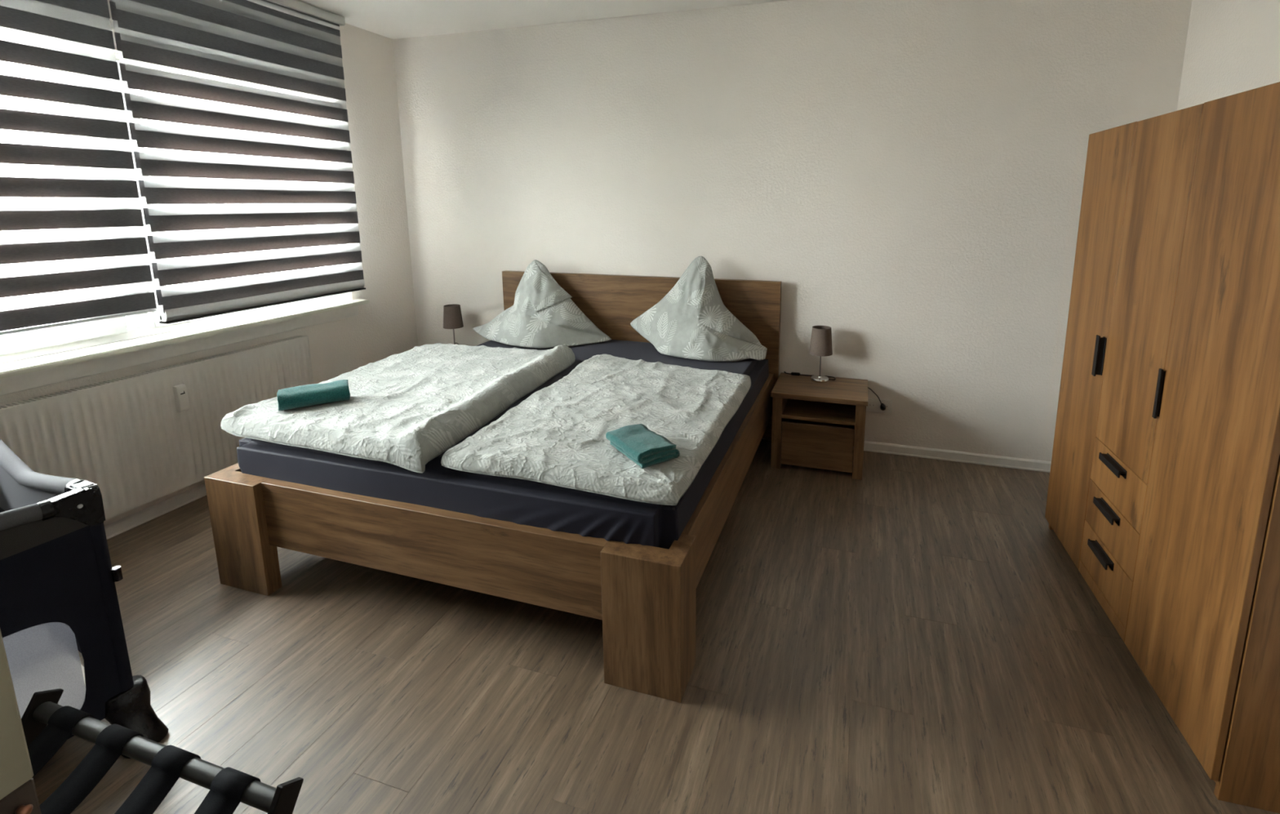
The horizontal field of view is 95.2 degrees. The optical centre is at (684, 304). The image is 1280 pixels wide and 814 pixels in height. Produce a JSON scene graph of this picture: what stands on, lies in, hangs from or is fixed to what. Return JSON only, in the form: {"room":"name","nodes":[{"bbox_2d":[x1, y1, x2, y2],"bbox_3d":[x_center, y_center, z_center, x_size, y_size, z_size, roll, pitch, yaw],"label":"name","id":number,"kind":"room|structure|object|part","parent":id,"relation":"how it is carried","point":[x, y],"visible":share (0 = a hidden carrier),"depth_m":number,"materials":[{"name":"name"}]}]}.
{"room":"bedroom","nodes":[
{"label":"bedroom","id":0,"kind":"room"},
{"bbox_2d":[0,0,417,525],"bbox_3d":[-2.735,-0.143,2.256,0.200,2.705,4.300,3,10,17],"label":"wall","id":1,"kind":"structure","parent":0,"point":[385,326],"depth_m":3.81,"materials":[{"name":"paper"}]},
{"bbox_2d":[104,483,206,539],"bbox_3d":[-2.634,1.049,2.425,0.016,0.058,4.284,3,10,17],"label":"baseboard","id":2,"kind":"structure","parent":1,"relation":"attached to","point":[117,527],"depth_m":2.77,"materials":[{"name":"wood"}]},
{"bbox_2d":[0,335,313,519],"bbox_3d":[-2.534,0.635,2.518,0.112,0.587,2.004,3,10,17],"label":"panel radiator","id":3,"kind":"object","parent":1,"relation":"attached to","point":[127,437],"visible":0.71,"depth_m":2.65,"materials":[{"name":"metal"}]},
{"bbox_3d":[-2.491,0.355,2.456,0.014,0.014,2.000,3,10,17],"label":"rail","id":4,"kind":"part","parent":3,"relation":"part of","materials":[{"name":"metal"}]},
{"bbox_2d":[173,383,189,411],"bbox_3d":[-2.381,0.443,2.756,0.032,0.122,0.041,3,10,17],"label":"meter","id":5,"kind":"object","parent":3,"relation":"attached to","point":[180,394],"visible":1,"depth_m":2.74,"materials":[{"name":"white plastic"}]},
{"bbox_2d":[0,30,346,363],"bbox_3d":[-2.597,-0.461,2.547,0.065,1.280,2.475,3,10,17],"label":"window","id":6,"kind":"structure","parent":1,"relation":"in","point":[17,346],"depth_m":2.57,"materials":[{"name":"glass"}]},
{"bbox_3d":[-2.758,-0.368,2.005,0.053,1.215,1.220,3,10,17],"label":"sash","id":7,"kind":"part","parent":6,"relation":"part of","materials":[{"name":"white plastic"}]},
{"bbox_2d":[0,0,156,335],"bbox_3d":[-2.631,-0.642,1.909,0.088,1.588,1.347,3,10,17],"label":"roller blind","id":8,"kind":"object","parent":6,"relation":"attached to","point":[52,314],"visible":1,"depth_m":2.34,"materials":[{"name":"grey fabric"}]},
{"bbox_3d":[-2.397,-0.573,3.171,0.053,1.215,1.045,3,10,17],"label":"sash","id":9,"kind":"part","parent":6,"relation":"part of","materials":[{"name":"white plastic"}]},
{"bbox_2d":[109,0,365,324],"bbox_3d":[-2.260,-0.820,3.112,0.088,1.654,1.177,3,10,17],"label":"roller blind","id":10,"kind":"object","parent":6,"relation":"attached to","point":[180,304],"visible":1,"depth_m":3.00,"materials":[{"name":"grey fabric"}]},
{"bbox_2d":[0,298,369,395],"bbox_3d":[-2.504,0.231,2.638,0.130,0.105,2.572,3,10,17],"label":"window sill","id":11,"kind":"structure","parent":1,"relation":"attached to","point":[34,374],"depth_m":2.73,"materials":[{"name":"beige stone"}]},
{"bbox_2d":[297,0,785,39],"bbox_3d":[-0.484,-1.406,1.335,4.908,0.100,4.540,3,10,17],"label":"ceiling","id":12,"kind":"structure","parent":0,"point":[391,19],"depth_m":3.44,"materials":[{"name":"paint"}]},
{"bbox_2d":[32,438,1279,813],"bbox_3d":[-0.445,1.250,1.790,4.588,0.120,4.300,3,10,17],"label":"floor","id":13,"kind":"structure","parent":0,"point":[914,635],"depth_m":1.83,"materials":[{"name":"brown laminate"}]},
{"bbox_2d":[0,629,41,813],"bbox_3d":[-0.915,0.752,0.468,0.340,1.320,0.499,3,10,17],"label":"cabinet","id":14,"kind":"object","parent":13,"relation":"on","point":[18,793],"visible":1,"depth_m":0.60,"materials":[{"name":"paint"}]},
{"bbox_3d":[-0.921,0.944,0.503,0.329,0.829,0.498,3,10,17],"label":"door","id":15,"kind":"part","parent":14,"relation":"part of","materials":[{"name":"brown wood"}]},
{"bbox_3d":[-0.690,0.528,0.608,0.012,0.013,0.013,3,10,17],"label":"knob","id":16,"kind":"part","parent":14,"relation":"part of","materials":[{"name":"orange wood"}]},
{"bbox_2d":[0,439,168,758],"bbox_3d":[-2.128,0.840,1.558,1.182,0.770,0.688,5,11,28],"label":"cot","id":17,"kind":"object","parent":13,"relation":"on","point":[59,599],"visible":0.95,"depth_m":1.49,"materials":[{"name":"black fabric"}]},
{"bbox_3d":[-1.676,0.531,1.254,0.042,0.056,0.403,5,11,28],"label":"padded rail","id":18,"kind":"part","parent":17,"relation":"part of","materials":[{"name":"grey fabric"}]},
{"bbox_3d":[-1.990,0.488,1.755,0.858,0.117,0.042,5,11,28],"label":"padded rail","id":19,"kind":"part","parent":17,"relation":"part of","materials":[{"name":"grey fabric"}]},
{"bbox_3d":[-2.128,1.087,1.602,0.990,0.032,0.540,5,11,28],"label":"cot mattress","id":20,"kind":"part","parent":17,"relation":"part of","materials":[{"name":"white fabric"}]},
{"bbox_3d":[-1.540,0.811,1.562,0.033,0.625,0.034,5,11,28],"label":"corner post","id":21,"kind":"part","parent":17,"relation":"part of","materials":[{"name":"black fabric"}]},
{"bbox_2d":[21,688,303,813],"bbox_3d":[-1.082,1.086,1.046,0.694,0.459,0.344,3,10,17],"label":"luggage rack","id":22,"kind":"object","parent":13,"relation":"on","point":[46,724],"visible":0.95,"depth_m":1.10,"materials":[{"name":"black metal"}]},
{"bbox_3d":[-1.405,1.068,1.152,0.014,0.459,0.326,3,10,17],"label":"leg","id":23,"kind":"part","parent":22,"relation":"part of","materials":[{"name":"black metal"}]},
{"bbox_3d":[-0.754,1.102,0.956,0.014,0.459,0.326,3,10,17],"label":"leg","id":24,"kind":"part","parent":22,"relation":"part of","materials":[{"name":"black metal"}]},
{"bbox_2d":[204,270,782,702],"bbox_3d":[-0.621,0.480,2.899,1.900,1.014,2.051,3,10,17],"label":"double bed","id":25,"kind":"object","parent":13,"relation":"on","point":[643,597],"visible":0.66,"depth_m":2.01,"materials":[{"name":"brown wood"}]},
{"bbox_3d":[-1.685,0.872,2.297,0.251,0.451,0.165,3,10,17],"label":"foot post","id":26,"kind":"part","parent":25,"relation":"part of","materials":[{"name":"brown wood"}]},
{"bbox_3d":[-0.906,0.823,2.013,1.398,0.256,0.042,3,10,17],"label":"foot rail","id":27,"kind":"part","parent":25,"relation":"part of","materials":[{"name":"brown wood"}]},
{"bbox_2d":[236,339,768,549],"bbox_3d":[-0.632,0.553,2.906,1.823,0.344,1.920,3,10,17],"label":"mattress","id":28,"kind":"object","parent":25,"relation":"on","point":[553,508],"visible":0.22,"depth_m":2.01,"materials":[{"name":"grey fabric"}]},
{"bbox_2d":[220,342,575,473],"bbox_3d":[-1.196,0.367,2.745,1.063,0.134,1.352,3,10,17],"label":"duvet","id":29,"kind":"object","parent":28,"relation":"on","point":[406,409],"visible":0.88,"depth_m":2.37,"materials":[{"name":"fabric"}]},
{"bbox_2d":[276,379,350,410],"bbox_3d":[-1.517,0.374,2.387,0.250,0.076,0.095,-6,12,-32],"label":"folded towel","id":30,"kind":"object","parent":29,"relation":"on","point":[307,395],"visible":1,"depth_m":2.36,"materials":[{"name":"teal fabric"}]},
{"bbox_2d":[472,259,611,348],"bbox_3d":[-1.004,-0.015,3.689,1.063,0.500,0.375,3,10,17],"label":"pillow","id":31,"kind":"object","parent":28,"relation":"on","point":[543,314],"visible":1,"depth_m":3.67,"materials":[{"name":"fabric"}]},
{"bbox_2d":[440,354,751,505],"bbox_3d":[-0.260,0.425,2.477,0.930,0.072,1.366,3,10,17],"label":"duvet","id":32,"kind":"object","parent":28,"relation":"on","point":[556,436],"visible":0.98,"depth_m":2.18,"materials":[{"name":"fabric"}]},
{"bbox_2d":[605,423,679,468],"bbox_3d":[-0.144,0.468,1.957,0.159,0.055,0.231,-7,12,-33],"label":"folded towel","id":33,"kind":"object","parent":32,"relation":"on","point":[642,446],"visible":1,"depth_m":1.90,"materials":[{"name":"teal fabric"}]},
{"bbox_2d":[630,255,767,361],"bbox_3d":[0.038,0.012,3.382,0.880,0.554,0.360,3,10,17],"label":"pillow","id":34,"kind":"object","parent":28,"relation":"on","point":[692,321],"visible":1,"depth_m":3.37,"materials":[{"name":"fabric"}]},
{"bbox_3d":[-0.336,0.303,3.817,1.900,0.984,0.045,3,10,17],"label":"headboard","id":35,"kind":"part","parent":25,"relation":"part of","materials":[{"name":"brown wood"}]},
{"bbox_3d":[-0.108,0.955,1.822,0.251,0.451,0.165,3,10,17],"label":"foot post","id":36,"kind":"part","parent":25,"relation":"part of","materials":[{"name":"brown wood"}]},
{"bbox_3d":[0.263,0.699,2.713,0.028,0.256,1.815,3,10,17],"label":"rail","id":37,"kind":"part","parent":25,"relation":"part of","materials":[{"name":"brown wood"}]},
{"bbox_2d":[770,372,867,479],"bbox_3d":[0.777,0.686,3.358,0.510,0.448,0.402,3,10,17],"label":"nightstand","id":38,"kind":"object","parent":13,"relation":"on","point":[818,425],"visible":0.99,"depth_m":3.22,"materials":[{"name":"brown wood"}]},
{"bbox_3d":[0.567,0.687,3.427,0.052,0.422,0.386,3,10,17],"label":"panel","id":39,"kind":"part","parent":38,"relation":"part of","materials":[{"name":"brown wood"}]},
{"bbox_3d":[0.728,0.785,3.212,0.387,0.248,0.018,3,10,17],"label":"drawer","id":40,"kind":"part","parent":38,"relation":"part of","materials":[{"name":"brown wood"}]},
{"bbox_2d":[782,398,855,425],"bbox_3d":[0.780,0.601,3.352,0.390,0.018,0.376,3,10,17],"label":"shelf","id":41,"kind":"object","parent":38,"relation":"attached to","point":[796,409],"depth_m":3.27,"materials":[{"name":"brown wood"}]},
{"bbox_3d":[0.833,0.652,3.536,0.390,0.392,0.010,3,10,17],"label":"panel","id":42,"kind":"part","parent":38,"relation":"part of","materials":[{"name":"brown wood"}]},
{"bbox_2d":[783,325,885,410],"bbox_3d":[0.875,0.377,3.406,0.602,0.495,0.183,3,10,17],"label":"table lamp","id":43,"kind":"object","parent":38,"relation":"on","point":[820,344],"visible":0.84,"depth_m":3.34,"materials":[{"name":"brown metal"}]},
{"bbox_2d":[791,372,799,375],"bbox_3d":[0.670,0.421,3.522,0.055,0.016,0.024,3,10,17],"label":"switch","id":44,"kind":"object","parent":43,"relation":"attached to","point":[792,373],"depth_m":3.52,"materials":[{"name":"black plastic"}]},
{"bbox_3d":[0.790,0.434,3.472,0.215,0.006,0.071,3,10,17],"label":"cord","id":45,"kind":"part","parent":43,"relation":"part of","materials":[{"name":"black plastic"}]},
{"bbox_3d":[0.792,0.210,3.377,0.133,0.155,0.133,3,10,17],"label":"lamp shade","id":46,"kind":"part","parent":43,"relation":"part of","materials":[{"name":"beige fabric"}]},
{"bbox_3d":[0.884,0.505,3.495,0.581,0.160,0.053,3,10,17],"label":"cord","id":47,"kind":"part","parent":43,"relation":"part of","materials":[{"name":"black plastic"}]},
{"bbox_3d":[0.990,0.709,3.300,0.052,0.422,0.386,3,10,17],"label":"panel","id":48,"kind":"part","parent":38,"relation":"part of","materials":[{"name":"brown wood"}]},
{"bbox_2d":[1044,81,1279,813],"bbox_3d":[1.719,0.285,1.868,0.526,1.753,1.289,3,10,15],"label":"wardrobe","id":49,"kind":"object","parent":13,"relation":"on","point":[1163,494],"visible":1,"depth_m":1.62,"materials":[{"name":"brown wood"}]},
{"bbox_3d":[1.614,0.176,2.342,0.017,1.703,0.406,3,10,15],"label":"door","id":50,"kind":"part","parent":49,"relation":"part of","materials":[{"name":"brown wood"}]},
{"bbox_3d":[1.546,0.192,2.173,0.026,0.154,0.028,3,10,15],"label":"handle","id":51,"kind":"part","parent":49,"relation":"part of","materials":[{"name":"black metal"}]},
{"bbox_3d":[1.490,0.896,2.087,0.026,0.028,0.158,3,10,15],"label":"handle","id":52,"kind":"part","parent":49,"relation":"part of","materials":[{"name":"black metal"}]},
{"bbox_3d":[1.508,1.059,2.103,0.017,0.047,0.396,3,10,15],"label":"rail","id":53,"kind":"part","parent":49,"relation":"part of","materials":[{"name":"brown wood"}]},
{"bbox_3d":[1.508,0.951,2.084,0.017,0.168,0.396,3,10,15],"label":"drawer","id":54,"kind":"part","parent":49,"relation":"part of","materials":[{"name":"brown wood"}]},
{"bbox_3d":[1.490,0.730,2.058,0.026,0.028,0.158,3,10,15],"label":"handle","id":55,"kind":"part","parent":49,"relation":"part of","materials":[{"name":"black metal"}]},
{"bbox_3d":[1.508,0.784,2.054,0.017,0.167,0.396,3,10,15],"label":"drawer","id":56,"kind":"part","parent":49,"relation":"part of","materials":[{"name":"brown wood"}]},
{"bbox_3d":[1.490,0.560,2.028,0.026,0.028,0.158,3,10,15],"label":"handle","id":57,"kind":"part","parent":49,"relation":"part of","materials":[{"name":"black metal"}]},
{"bbox_3d":[1.508,0.618,2.025,0.017,0.168,0.396,3,10,15],"label":"drawer","id":58,"kind":"part","parent":49,"relation":"part of","materials":[{"name":"brown wood"}]},
{"bbox_3d":[1.508,-0.030,1.911,0.017,1.143,0.396,3,10,15],"label":"door","id":59,"kind":"part","parent":49,"relation":"part of","materials":[{"name":"brown wood"}]},
{"bbox_3d":[1.439,0.272,1.767,0.014,0.155,0.014,3,10,15],"label":"handle","id":60,"kind":"part","parent":49,"relation":"part of","materials":[{"name":"black metal"}]},
{"bbox_3d":[1.392,0.317,1.542,0.017,1.703,0.478,3,10,15],"label":"door","id":61,"kind":"part","parent":49,"relation":"part of","materials":[{"name":"brown wood"}]},
{"bbox_3d":[1.573,0.393,1.259,0.480,1.752,0.018,3,10,15],"label":"panel","id":62,"kind":"part","parent":49,"relation":"part of","materials":[{"name":"brown wood"}]},
{"bbox_3d":[-1.555,0.563,4.060,0.510,0.448,0.402,3,10,17],"label":"nightstand","id":63,"kind":"object","parent":13,"relation":"on","visible":0},
{"bbox_2d":[443,303,463,344],"bbox_3d":[-1.639,0.233,4.154,0.207,0.467,0.195,3,10,17],"label":"table lamp","id":64,"kind":"object","parent":63,"relation":"on","point":[452,317],"visible":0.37,"depth_m":4.05,"materials":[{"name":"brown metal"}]},
{"bbox_3d":[-1.630,0.085,4.092,0.133,0.155,0.133,3,10,17],"label":"lamp shade","id":65,"kind":"part","parent":64,"relation":"part of","materials":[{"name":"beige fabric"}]},
{"bbox_2d":[392,0,1191,462],"bbox_3d":[0.162,-0.391,3.660,4.908,2.705,0.120,3,10,17],"label":"wall","id":66,"kind":"structure","parent":0,"point":[909,174],"depth_m":3.36,"materials":[{"name":"paint"}]},
{"bbox_2d":[866,397,892,413],"bbox_3d":[1.150,0.601,3.457,0.154,0.080,0.012,3,10,17],"label":"power socket","id":67,"kind":"object","parent":66,"relation":"attached to","point":[873,404],"visible":0.73,"depth_m":3.45,"materials":[{"name":"white plastic"}]},
{"bbox_2d":[762,438,1051,472],"bbox_3d":[0.181,0.808,3.792,4.556,0.058,0.016,3,10,17],"label":"baseboard","id":68,"kind":"structure","parent":66,"relation":"attached to","point":[882,447],"depth_m":3.37,"materials":[{"name":"wood"}]},
{"bbox_2d":[1177,0,1279,110],"bbox_3d":[1.806,0.096,0.889,0.120,2.705,4.300,3,10,17],"label":"wall","id":69,"kind":"structure","parent":0,"point":[1233,46],"depth_m":2.43,"materials":[{"name":"paint"}]}
]}

